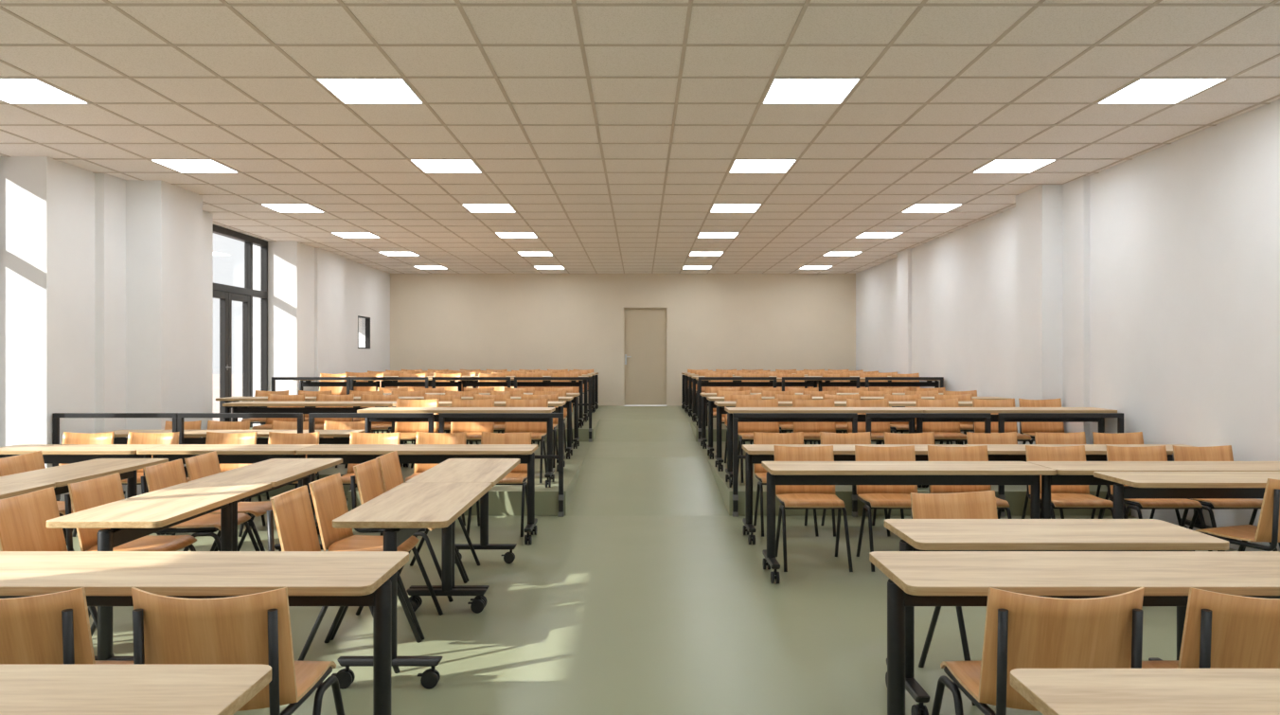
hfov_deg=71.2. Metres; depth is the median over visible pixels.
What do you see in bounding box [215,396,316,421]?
folding table
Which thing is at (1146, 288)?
wall
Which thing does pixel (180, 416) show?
guard rail
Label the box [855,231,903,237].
recessed light
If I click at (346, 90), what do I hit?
recessed light
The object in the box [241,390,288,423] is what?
chair
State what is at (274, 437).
chair
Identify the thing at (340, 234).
recessed light
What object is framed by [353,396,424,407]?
folding table
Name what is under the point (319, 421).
chair
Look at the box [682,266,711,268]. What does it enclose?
recessed light
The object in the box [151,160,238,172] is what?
recessed light
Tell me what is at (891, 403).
folding table
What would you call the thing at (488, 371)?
chair
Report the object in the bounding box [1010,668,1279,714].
folding table
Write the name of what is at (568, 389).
chair
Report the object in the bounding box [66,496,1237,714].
floor
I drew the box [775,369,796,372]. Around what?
chair
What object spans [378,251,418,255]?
recessed light
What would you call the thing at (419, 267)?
recessed light
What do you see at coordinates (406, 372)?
chair
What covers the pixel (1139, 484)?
folding table
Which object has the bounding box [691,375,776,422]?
folding table
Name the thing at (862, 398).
folding table
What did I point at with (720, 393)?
chair
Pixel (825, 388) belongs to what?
chair
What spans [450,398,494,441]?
chair
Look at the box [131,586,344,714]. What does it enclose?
chair
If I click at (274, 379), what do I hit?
guard rail
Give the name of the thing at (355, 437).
chair
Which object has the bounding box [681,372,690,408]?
folding table
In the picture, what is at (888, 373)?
chair
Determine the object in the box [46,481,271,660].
folding table
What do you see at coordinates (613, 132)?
ceiling
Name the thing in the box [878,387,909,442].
chair
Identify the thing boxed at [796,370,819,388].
chair
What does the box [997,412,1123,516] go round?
guard rail
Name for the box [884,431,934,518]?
chair
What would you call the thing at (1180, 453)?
chair
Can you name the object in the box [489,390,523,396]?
chair
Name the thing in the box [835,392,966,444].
folding table
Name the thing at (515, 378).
guard rail
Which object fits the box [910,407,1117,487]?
folding table
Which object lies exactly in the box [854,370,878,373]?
chair
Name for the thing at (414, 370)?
chair
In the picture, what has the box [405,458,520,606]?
folding table
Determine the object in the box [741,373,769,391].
chair
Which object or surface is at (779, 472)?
folding table
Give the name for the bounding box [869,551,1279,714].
folding table
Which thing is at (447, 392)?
chair
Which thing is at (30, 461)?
chair
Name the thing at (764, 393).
chair
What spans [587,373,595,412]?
folding table
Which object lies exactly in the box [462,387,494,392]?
chair
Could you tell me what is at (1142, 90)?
recessed light
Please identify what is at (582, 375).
folding table
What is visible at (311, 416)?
guard rail
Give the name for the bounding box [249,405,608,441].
platform
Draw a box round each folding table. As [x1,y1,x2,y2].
[0,444,166,534]
[0,458,168,497]
[0,481,55,498]
[0,551,408,714]
[0,664,271,714]
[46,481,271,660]
[95,429,242,501]
[136,444,316,534]
[188,458,342,551]
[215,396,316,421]
[222,401,402,466]
[231,429,364,501]
[293,379,380,391]
[296,444,538,544]
[331,481,491,689]
[348,375,398,381]
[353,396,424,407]
[356,407,555,487]
[375,377,462,391]
[383,392,444,432]
[392,401,565,471]
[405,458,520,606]
[419,396,573,459]
[426,375,476,388]
[442,392,579,448]
[459,377,583,427]
[476,375,588,422]
[582,374,592,416]
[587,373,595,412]
[590,372,598,408]
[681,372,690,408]
[684,373,725,412]
[687,374,734,416]
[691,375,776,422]
[695,377,820,427]
[700,392,837,448]
[706,396,822,459]
[714,401,881,471]
[724,407,923,487]
[741,444,965,544]
[761,461,1056,583]
[804,375,891,388]
[817,377,940,391]
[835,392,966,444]
[860,396,1010,399]
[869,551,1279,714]
[882,401,972,444]
[884,518,1229,714]
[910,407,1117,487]
[963,444,1213,534]
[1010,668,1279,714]
[1026,461,1279,518]
[1093,471,1279,518]
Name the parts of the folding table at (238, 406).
leg, leg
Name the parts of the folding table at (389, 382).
leg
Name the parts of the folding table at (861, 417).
leg, leg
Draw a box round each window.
[213,224,267,426]
[357,315,370,348]
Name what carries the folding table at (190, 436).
on the floor at (596, 614)
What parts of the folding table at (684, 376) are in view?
leg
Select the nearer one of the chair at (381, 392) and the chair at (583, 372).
the chair at (381, 392)
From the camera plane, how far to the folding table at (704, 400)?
12.22 m
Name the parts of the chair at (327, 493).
backrest, seat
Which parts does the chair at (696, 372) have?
backrest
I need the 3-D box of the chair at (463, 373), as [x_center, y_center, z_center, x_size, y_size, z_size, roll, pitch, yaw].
[-3.051,0.650,15.159,0.469,0.811,0.654,0,0,0]
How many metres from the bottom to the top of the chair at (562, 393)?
0.811 m
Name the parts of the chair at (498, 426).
backrest, seat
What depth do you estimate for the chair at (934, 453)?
6.66 m
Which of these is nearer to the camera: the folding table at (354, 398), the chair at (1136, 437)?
the chair at (1136, 437)
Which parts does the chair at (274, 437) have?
backrest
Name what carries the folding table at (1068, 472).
on the floor at (596, 614)
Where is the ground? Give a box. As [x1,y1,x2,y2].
[213,373,242,421]
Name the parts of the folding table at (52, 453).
leg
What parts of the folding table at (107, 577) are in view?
leg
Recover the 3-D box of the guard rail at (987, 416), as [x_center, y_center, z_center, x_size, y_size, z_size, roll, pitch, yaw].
[2.650,0.986,8.217,1.146,0.948,0.050,0,0,0]
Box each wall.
[0,156,390,500]
[390,273,855,403]
[855,99,1279,551]
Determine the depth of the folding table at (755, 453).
7.13 m
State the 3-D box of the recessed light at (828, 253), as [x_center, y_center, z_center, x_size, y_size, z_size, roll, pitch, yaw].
[3.561,-1.827,15.730,0.574,0.007,0.574,0,0,0]
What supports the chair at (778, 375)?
on the platform at (694, 426)
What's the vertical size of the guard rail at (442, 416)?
0.948 m
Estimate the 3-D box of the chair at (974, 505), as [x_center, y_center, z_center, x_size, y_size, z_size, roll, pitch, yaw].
[1.571,1.060,4.099,0.469,0.811,0.654,0,0,-10]
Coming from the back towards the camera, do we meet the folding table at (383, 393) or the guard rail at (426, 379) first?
the guard rail at (426, 379)
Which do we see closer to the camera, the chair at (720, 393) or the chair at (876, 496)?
the chair at (876, 496)
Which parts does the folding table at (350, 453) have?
leg, leg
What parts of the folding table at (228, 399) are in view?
leg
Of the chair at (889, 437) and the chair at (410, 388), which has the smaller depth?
the chair at (889, 437)
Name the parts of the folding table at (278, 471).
leg, leg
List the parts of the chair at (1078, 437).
backrest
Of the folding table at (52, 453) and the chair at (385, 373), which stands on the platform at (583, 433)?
the chair at (385, 373)
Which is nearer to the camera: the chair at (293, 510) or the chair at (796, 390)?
the chair at (293, 510)
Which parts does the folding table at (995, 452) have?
leg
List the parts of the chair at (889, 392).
backrest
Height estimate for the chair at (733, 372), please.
0.811 m
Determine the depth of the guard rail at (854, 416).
8.20 m
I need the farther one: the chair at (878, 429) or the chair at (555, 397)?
the chair at (555, 397)
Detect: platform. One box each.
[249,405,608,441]
[677,405,908,441]
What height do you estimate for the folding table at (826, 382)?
0.740 m
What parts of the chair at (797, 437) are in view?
seat, backrest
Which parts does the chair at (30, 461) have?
backrest, seat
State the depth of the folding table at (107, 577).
3.04 m
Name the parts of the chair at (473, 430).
seat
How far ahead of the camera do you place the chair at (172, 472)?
5.55 m
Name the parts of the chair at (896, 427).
backrest, seat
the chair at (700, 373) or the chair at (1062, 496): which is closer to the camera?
the chair at (1062, 496)
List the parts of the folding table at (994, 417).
leg, leg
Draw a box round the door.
[623,307,666,405]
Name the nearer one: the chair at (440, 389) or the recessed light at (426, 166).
the recessed light at (426, 166)
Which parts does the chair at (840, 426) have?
seat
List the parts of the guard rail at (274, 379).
post, post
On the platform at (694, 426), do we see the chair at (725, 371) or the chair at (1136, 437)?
the chair at (725, 371)
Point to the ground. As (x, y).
(237, 379)
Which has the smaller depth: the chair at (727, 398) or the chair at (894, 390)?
the chair at (727, 398)
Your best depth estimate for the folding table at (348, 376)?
14.63 m
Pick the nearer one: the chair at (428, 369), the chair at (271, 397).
the chair at (271, 397)
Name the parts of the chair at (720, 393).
backrest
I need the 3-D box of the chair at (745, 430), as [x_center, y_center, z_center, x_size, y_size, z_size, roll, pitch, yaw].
[1.227,0.835,9.106,0.469,0.811,0.654,0,0,0]
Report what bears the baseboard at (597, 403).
attached to the wall at (773, 322)
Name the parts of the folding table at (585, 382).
leg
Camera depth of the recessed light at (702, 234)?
13.24 m
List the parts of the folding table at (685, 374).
leg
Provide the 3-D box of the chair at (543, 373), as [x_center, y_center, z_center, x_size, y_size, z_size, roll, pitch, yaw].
[-1.757,0.650,15.146,0.469,0.811,0.654,0,0,0]
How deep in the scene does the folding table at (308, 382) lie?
13.50 m
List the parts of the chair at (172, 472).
backrest, rail, seat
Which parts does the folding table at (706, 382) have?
leg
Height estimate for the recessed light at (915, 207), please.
0.007 m
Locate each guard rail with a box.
[52,412,177,500]
[177,412,302,487]
[271,376,350,394]
[308,412,433,432]
[350,376,428,390]
[432,376,510,388]
[439,412,564,516]
[514,376,591,442]
[697,376,776,442]
[732,412,857,516]
[782,376,859,432]
[865,376,943,442]
[865,412,991,516]
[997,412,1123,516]
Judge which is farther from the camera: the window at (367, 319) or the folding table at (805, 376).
the window at (367, 319)
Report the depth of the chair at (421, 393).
11.77 m
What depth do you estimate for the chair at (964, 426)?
10.56 m
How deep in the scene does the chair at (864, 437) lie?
7.87 m
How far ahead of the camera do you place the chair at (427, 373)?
15.46 m
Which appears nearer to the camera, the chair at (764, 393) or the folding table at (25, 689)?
the folding table at (25, 689)
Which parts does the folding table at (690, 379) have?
leg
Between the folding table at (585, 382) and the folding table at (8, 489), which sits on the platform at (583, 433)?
the folding table at (585, 382)
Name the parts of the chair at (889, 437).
backrest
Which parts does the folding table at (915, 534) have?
leg, leg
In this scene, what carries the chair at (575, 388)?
on the platform at (583, 433)
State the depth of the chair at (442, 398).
10.57 m
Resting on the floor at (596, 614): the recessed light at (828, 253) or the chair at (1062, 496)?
the chair at (1062, 496)
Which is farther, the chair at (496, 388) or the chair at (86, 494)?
the chair at (496, 388)
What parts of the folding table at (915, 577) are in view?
leg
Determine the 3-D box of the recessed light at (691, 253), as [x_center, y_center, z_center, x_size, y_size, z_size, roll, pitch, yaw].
[1.161,-1.827,15.730,0.574,0.007,0.574,0,0,0]
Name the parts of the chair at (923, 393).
backrest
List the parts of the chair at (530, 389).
backrest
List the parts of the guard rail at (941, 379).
post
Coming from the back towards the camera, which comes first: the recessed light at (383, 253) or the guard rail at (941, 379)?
the recessed light at (383, 253)
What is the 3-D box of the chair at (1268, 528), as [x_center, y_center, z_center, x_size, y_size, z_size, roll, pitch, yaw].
[3.514,1.060,5.158,0.469,0.811,0.654,0,0,-21]
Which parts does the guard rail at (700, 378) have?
post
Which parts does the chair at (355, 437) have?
seat, backrest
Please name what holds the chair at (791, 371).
on the platform at (694, 426)
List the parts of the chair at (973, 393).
backrest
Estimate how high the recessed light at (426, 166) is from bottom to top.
0.007 m
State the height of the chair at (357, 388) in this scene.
0.811 m
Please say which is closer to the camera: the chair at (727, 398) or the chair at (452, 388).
the chair at (727, 398)
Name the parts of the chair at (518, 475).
backrest, seat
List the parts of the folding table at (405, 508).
leg, leg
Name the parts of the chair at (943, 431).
backrest, seat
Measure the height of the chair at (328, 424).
0.811 m
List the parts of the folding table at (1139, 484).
leg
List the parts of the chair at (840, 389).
backrest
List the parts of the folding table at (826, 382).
leg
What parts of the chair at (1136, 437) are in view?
backrest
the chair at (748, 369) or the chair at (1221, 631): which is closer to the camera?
the chair at (1221, 631)
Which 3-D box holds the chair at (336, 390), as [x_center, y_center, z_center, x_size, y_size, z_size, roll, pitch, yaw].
[-4.862,0.650,13.957,0.469,0.811,0.654,0,0,-1]
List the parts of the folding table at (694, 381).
leg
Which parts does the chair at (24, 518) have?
backrest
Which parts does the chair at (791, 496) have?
backrest, seat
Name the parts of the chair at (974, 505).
backrest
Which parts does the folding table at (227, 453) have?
leg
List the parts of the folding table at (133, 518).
leg, leg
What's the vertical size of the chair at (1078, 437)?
0.811 m
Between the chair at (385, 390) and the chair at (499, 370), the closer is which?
the chair at (385, 390)
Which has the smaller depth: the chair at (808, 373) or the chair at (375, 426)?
the chair at (375, 426)
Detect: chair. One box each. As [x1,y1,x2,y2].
[0,450,74,551]
[0,486,114,656]
[0,586,133,664]
[58,431,114,536]
[64,472,196,636]
[121,431,179,484]
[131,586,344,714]
[140,458,260,551]
[164,420,201,429]
[171,431,257,534]
[183,450,272,551]
[186,420,250,477]
[238,431,319,536]
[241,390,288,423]
[248,420,315,501]
[251,393,305,429]
[266,484,421,673]
[298,390,332,421]
[308,472,443,639]
[314,393,354,467]
[316,420,364,490]
[319,373,348,394]
[340,431,400,535]
[344,393,398,467]
[345,371,371,390]
[349,390,383,433]
[350,458,467,602]
[355,373,384,391]
[367,370,391,373]
[373,387,408,443]
[375,450,479,581]
[378,371,404,388]
[381,390,425,433]
[385,369,408,372]
[394,398,439,441]
[397,370,421,373]
[397,373,426,391]
[404,387,444,444]
[404,431,466,528]
[410,393,461,467]
[413,370,434,372]
[418,371,444,388]
[427,369,447,371]
[433,373,462,391]
[434,370,458,373]
[437,390,479,444]
[450,371,476,391]
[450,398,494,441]
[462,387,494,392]
[463,370,487,388]
[466,393,510,444]
[466,431,531,536]
[476,369,497,373]
[478,373,506,391]
[486,369,507,372]
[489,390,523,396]
[491,371,516,388]
[497,387,534,443]
[501,370,525,373]
[504,398,548,482]
[511,369,533,372]
[515,373,542,391]
[520,393,558,467]
[525,371,551,388]
[531,390,567,455]
[533,370,557,373]
[537,387,573,445]
[550,373,578,397]
[556,371,582,396]
[564,370,587,393]
[690,369,712,373]
[694,370,718,413]
[698,371,724,396]
[704,373,732,426]
[710,387,745,444]
[715,390,753,452]
[720,370,742,373]
[724,393,762,462]
[727,370,750,388]
[734,371,760,391]
[735,398,779,482]
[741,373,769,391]
[747,369,770,372]
[749,387,786,443]
[753,431,818,536]
[756,370,780,373]
[761,390,795,396]
[765,371,791,388]
[773,444,853,571]
[774,393,820,444]
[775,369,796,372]
[776,373,804,391]
[785,369,807,373]
[787,387,820,443]
[792,398,835,441]
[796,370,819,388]
[802,390,845,444]
[807,371,833,388]
[819,431,890,536]
[821,373,850,392]
[822,393,860,431]
[827,370,851,373]
[837,387,868,432]
[841,371,867,388]
[846,398,890,441]
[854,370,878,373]
[854,444,917,571]
[858,390,903,433]
[859,373,888,391]
[871,371,897,388]
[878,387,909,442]
[883,393,935,444]
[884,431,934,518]
[890,373,920,391]
[904,390,952,444]
[910,490,997,705]
[914,387,959,444]
[915,398,967,444]
[927,444,1012,518]
[931,586,1144,714]
[934,393,973,444]
[942,390,977,444]
[966,431,1041,518]
[972,398,1031,444]
[1018,398,1064,444]
[1025,444,1113,518]
[1034,431,1113,518]
[1092,431,1181,525]
[1105,444,1212,551]
[1141,586,1279,668]
[1172,444,1279,551]
[1193,478,1279,551]
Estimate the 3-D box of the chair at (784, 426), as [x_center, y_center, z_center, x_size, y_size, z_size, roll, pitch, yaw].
[1.808,0.835,10.289,0.469,0.811,0.654,0,0,0]
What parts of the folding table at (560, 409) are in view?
leg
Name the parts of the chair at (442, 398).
backrest, seat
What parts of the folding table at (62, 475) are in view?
leg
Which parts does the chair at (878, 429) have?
seat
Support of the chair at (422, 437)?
on the floor at (596, 614)
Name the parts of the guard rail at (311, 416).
post, post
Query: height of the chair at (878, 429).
0.811 m
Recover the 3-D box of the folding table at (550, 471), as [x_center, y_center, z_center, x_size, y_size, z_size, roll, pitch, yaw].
[-1.755,0.865,8.660,1.830,0.740,0.515,0,0,0]
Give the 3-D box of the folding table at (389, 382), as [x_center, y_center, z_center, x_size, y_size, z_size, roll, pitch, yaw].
[-3.310,0.680,13.520,1.230,0.740,0.515,0,0,0]
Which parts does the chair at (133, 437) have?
seat, backrest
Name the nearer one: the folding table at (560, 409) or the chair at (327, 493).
the chair at (327, 493)
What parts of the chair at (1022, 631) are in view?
seat, rail, rail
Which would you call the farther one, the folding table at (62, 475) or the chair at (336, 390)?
the chair at (336, 390)
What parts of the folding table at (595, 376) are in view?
leg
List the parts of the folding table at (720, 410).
leg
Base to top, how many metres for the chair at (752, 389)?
0.811 m
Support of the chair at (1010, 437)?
on the floor at (596, 614)
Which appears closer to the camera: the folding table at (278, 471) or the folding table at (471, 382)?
the folding table at (278, 471)
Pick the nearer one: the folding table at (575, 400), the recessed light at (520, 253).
the folding table at (575, 400)
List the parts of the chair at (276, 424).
backrest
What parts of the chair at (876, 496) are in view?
rail, seat, backrest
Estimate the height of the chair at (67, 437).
0.811 m
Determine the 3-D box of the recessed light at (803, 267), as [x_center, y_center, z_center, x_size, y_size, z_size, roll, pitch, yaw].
[3.561,-1.827,18.130,0.574,0.007,0.574,0,0,0]
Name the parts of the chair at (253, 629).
rail, rail, seat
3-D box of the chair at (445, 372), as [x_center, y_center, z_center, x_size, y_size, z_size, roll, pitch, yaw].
[-3.608,0.650,16.362,0.469,0.811,0.654,0,0,0]
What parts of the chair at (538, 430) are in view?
seat, backrest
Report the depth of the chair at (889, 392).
11.77 m
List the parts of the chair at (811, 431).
seat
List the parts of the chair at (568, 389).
backrest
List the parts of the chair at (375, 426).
backrest, seat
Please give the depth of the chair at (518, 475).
7.79 m
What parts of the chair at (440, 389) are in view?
backrest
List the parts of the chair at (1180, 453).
rail, backrest, seat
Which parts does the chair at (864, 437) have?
backrest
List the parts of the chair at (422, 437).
seat, backrest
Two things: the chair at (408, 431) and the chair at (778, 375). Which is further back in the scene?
the chair at (778, 375)
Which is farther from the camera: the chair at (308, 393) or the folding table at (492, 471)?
the chair at (308, 393)
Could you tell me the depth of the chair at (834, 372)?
16.66 m
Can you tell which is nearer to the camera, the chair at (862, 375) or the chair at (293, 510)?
the chair at (293, 510)
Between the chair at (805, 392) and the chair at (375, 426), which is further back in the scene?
the chair at (805, 392)
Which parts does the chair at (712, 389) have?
backrest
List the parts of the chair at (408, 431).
seat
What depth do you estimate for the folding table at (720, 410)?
9.83 m
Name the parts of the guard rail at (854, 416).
post, post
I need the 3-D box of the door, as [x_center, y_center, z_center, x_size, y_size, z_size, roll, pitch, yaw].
[0.118,-0.018,19.610,0.939,2.135,0.201,0,0,0]
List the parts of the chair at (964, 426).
backrest, seat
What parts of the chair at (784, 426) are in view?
seat, backrest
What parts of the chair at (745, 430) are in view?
seat, backrest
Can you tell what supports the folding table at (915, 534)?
on the floor at (596, 614)
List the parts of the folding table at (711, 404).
leg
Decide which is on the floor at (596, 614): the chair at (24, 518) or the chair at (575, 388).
the chair at (24, 518)
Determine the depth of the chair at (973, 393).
11.77 m
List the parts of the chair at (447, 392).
backrest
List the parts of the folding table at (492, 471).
leg, leg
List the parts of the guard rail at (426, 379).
post, post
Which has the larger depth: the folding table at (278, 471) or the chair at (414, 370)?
the chair at (414, 370)
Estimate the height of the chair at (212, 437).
0.811 m
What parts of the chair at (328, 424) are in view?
backrest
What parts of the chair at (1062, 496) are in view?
rail, backrest, seat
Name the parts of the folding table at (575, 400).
leg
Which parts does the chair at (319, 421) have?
seat, backrest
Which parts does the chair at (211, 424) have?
backrest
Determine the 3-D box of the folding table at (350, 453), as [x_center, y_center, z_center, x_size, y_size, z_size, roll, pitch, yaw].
[-1.755,1.090,7.157,1.830,0.740,0.515,0,0,0]
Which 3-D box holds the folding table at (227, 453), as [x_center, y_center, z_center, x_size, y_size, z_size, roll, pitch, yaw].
[-3.290,1.090,7.157,1.230,0.740,0.515,0,0,0]
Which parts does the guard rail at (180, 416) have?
post, post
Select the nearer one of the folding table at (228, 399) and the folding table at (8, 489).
the folding table at (8, 489)
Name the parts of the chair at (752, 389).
backrest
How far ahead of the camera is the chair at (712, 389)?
12.95 m
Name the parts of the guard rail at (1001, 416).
post, post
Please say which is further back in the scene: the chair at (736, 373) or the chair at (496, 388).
the chair at (736, 373)
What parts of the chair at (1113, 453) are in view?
rail, backrest, seat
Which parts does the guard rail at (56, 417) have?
post, post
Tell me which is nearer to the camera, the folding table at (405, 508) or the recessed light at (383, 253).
the folding table at (405, 508)
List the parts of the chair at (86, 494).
rail, backrest, seat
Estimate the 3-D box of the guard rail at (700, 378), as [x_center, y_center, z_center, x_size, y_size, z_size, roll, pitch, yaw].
[1.427,0.761,13.092,1.146,0.948,0.050,0,0,0]
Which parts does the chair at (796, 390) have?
backrest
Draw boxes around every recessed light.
[0,78,88,103]
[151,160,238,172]
[261,204,324,212]
[315,78,423,103]
[330,231,379,237]
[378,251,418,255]
[409,160,481,172]
[414,266,446,268]
[462,204,515,212]
[494,231,537,237]
[517,251,552,255]
[533,266,564,268]
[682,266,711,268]
[689,251,723,255]
[697,231,739,237]
[710,204,761,212]
[728,160,796,172]
[762,78,861,103]
[800,266,832,268]
[823,251,861,255]
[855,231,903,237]
[901,204,961,212]
[973,160,1055,172]
[1096,78,1227,103]
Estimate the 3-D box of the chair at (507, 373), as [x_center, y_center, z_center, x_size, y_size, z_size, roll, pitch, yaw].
[-2.349,0.650,15.152,0.469,0.811,0.654,0,0,0]
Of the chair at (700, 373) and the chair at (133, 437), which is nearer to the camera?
the chair at (133, 437)
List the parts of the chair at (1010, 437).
backrest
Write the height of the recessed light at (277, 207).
0.007 m
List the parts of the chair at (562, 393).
backrest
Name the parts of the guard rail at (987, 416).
post, post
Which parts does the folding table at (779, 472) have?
leg, leg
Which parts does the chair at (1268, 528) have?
seat, backrest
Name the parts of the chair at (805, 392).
backrest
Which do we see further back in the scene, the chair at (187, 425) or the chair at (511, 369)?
the chair at (511, 369)
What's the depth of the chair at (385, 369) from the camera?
17.86 m
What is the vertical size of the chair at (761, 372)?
0.811 m
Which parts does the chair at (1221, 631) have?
seat, rail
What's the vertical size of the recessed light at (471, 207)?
0.007 m
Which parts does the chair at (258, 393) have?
seat, backrest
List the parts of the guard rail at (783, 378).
post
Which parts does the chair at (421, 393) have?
backrest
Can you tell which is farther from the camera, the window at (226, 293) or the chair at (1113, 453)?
the window at (226, 293)
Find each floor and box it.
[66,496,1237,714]
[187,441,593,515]
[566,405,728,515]
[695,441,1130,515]
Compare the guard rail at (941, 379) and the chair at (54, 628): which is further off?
the guard rail at (941, 379)
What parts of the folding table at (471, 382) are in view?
leg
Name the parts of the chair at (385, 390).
backrest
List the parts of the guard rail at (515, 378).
post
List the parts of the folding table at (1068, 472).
leg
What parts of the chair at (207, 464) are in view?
backrest, rail, seat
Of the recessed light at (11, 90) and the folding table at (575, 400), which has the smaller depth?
the recessed light at (11, 90)
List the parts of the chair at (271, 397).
seat, backrest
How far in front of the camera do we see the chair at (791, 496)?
6.52 m
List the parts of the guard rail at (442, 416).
post, post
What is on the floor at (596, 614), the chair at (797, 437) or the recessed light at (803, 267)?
the chair at (797, 437)
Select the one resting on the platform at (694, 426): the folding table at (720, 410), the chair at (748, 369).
the chair at (748, 369)
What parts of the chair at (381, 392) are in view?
backrest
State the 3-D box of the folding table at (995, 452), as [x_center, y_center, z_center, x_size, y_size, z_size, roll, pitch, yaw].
[3.590,1.090,7.157,1.830,0.740,0.515,0,0,0]
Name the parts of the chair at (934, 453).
backrest, seat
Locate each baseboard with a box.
[594,403,623,405]
[666,403,685,405]
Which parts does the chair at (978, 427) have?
backrest, seat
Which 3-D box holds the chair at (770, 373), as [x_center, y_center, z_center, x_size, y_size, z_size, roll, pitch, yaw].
[2.394,0.650,15.165,0.469,0.811,0.654,0,0,1]
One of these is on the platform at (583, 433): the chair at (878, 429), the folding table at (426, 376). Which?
the folding table at (426, 376)
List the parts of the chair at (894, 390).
backrest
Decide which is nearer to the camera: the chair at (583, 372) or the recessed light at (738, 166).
the recessed light at (738, 166)
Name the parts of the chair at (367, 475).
backrest, rail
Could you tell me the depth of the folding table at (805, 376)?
14.63 m
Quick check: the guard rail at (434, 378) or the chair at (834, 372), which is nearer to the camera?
the guard rail at (434, 378)
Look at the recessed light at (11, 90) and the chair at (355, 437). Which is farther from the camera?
the chair at (355, 437)
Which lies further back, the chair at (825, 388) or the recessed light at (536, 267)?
the recessed light at (536, 267)
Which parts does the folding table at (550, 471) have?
leg, leg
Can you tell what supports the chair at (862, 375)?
on the platform at (694, 426)
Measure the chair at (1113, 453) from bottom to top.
0.811 m
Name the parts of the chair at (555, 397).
backrest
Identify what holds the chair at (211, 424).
on the floor at (596, 614)
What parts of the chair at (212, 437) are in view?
backrest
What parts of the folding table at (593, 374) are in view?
leg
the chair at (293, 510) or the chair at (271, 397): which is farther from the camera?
the chair at (271, 397)
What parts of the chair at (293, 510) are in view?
rail, backrest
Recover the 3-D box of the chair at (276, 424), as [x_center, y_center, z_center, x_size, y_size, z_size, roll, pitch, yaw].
[-3.600,1.060,9.033,0.469,0.811,0.654,0,0,0]
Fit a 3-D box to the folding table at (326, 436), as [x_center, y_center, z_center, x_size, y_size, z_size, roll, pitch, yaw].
[-3.325,1.090,8.660,1.230,0.740,0.515,0,0,0]
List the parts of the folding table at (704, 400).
leg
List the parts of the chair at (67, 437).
backrest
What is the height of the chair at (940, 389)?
0.811 m
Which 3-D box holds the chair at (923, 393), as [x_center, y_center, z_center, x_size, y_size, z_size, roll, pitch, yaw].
[3.698,0.835,11.480,0.469,0.811,0.654,0,0,0]
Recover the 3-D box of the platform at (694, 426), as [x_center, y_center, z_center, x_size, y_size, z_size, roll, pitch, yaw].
[2.862,1.255,16.295,4.075,0.410,6.350,0,0,0]
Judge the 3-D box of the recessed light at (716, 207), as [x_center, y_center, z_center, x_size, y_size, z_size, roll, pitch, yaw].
[1.161,-1.827,10.930,0.574,0.007,0.574,0,0,0]
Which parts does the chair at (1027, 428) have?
rail, seat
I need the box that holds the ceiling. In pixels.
[0,0,1279,273]
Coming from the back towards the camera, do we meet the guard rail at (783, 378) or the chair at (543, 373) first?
the chair at (543, 373)
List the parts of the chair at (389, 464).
backrest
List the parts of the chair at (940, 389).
backrest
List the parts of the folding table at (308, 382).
leg, leg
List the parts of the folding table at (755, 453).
leg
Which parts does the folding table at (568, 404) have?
leg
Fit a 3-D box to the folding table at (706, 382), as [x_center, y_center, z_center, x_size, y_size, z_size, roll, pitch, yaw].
[1.775,0.680,13.520,1.830,0.740,0.515,0,0,0]
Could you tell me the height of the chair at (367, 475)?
0.811 m
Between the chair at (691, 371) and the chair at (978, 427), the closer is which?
the chair at (978, 427)
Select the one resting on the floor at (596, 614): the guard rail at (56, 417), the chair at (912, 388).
the guard rail at (56, 417)
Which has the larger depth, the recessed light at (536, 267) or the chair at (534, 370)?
the recessed light at (536, 267)
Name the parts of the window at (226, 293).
door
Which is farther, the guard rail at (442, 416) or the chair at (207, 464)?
the guard rail at (442, 416)
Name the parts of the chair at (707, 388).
backrest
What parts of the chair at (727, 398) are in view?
backrest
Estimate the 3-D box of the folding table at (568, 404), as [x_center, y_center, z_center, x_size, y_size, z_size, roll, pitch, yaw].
[-1.755,0.865,11.050,1.830,0.740,0.515,0,0,0]
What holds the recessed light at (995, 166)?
in the ceiling
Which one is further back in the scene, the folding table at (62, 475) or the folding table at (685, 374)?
the folding table at (685, 374)

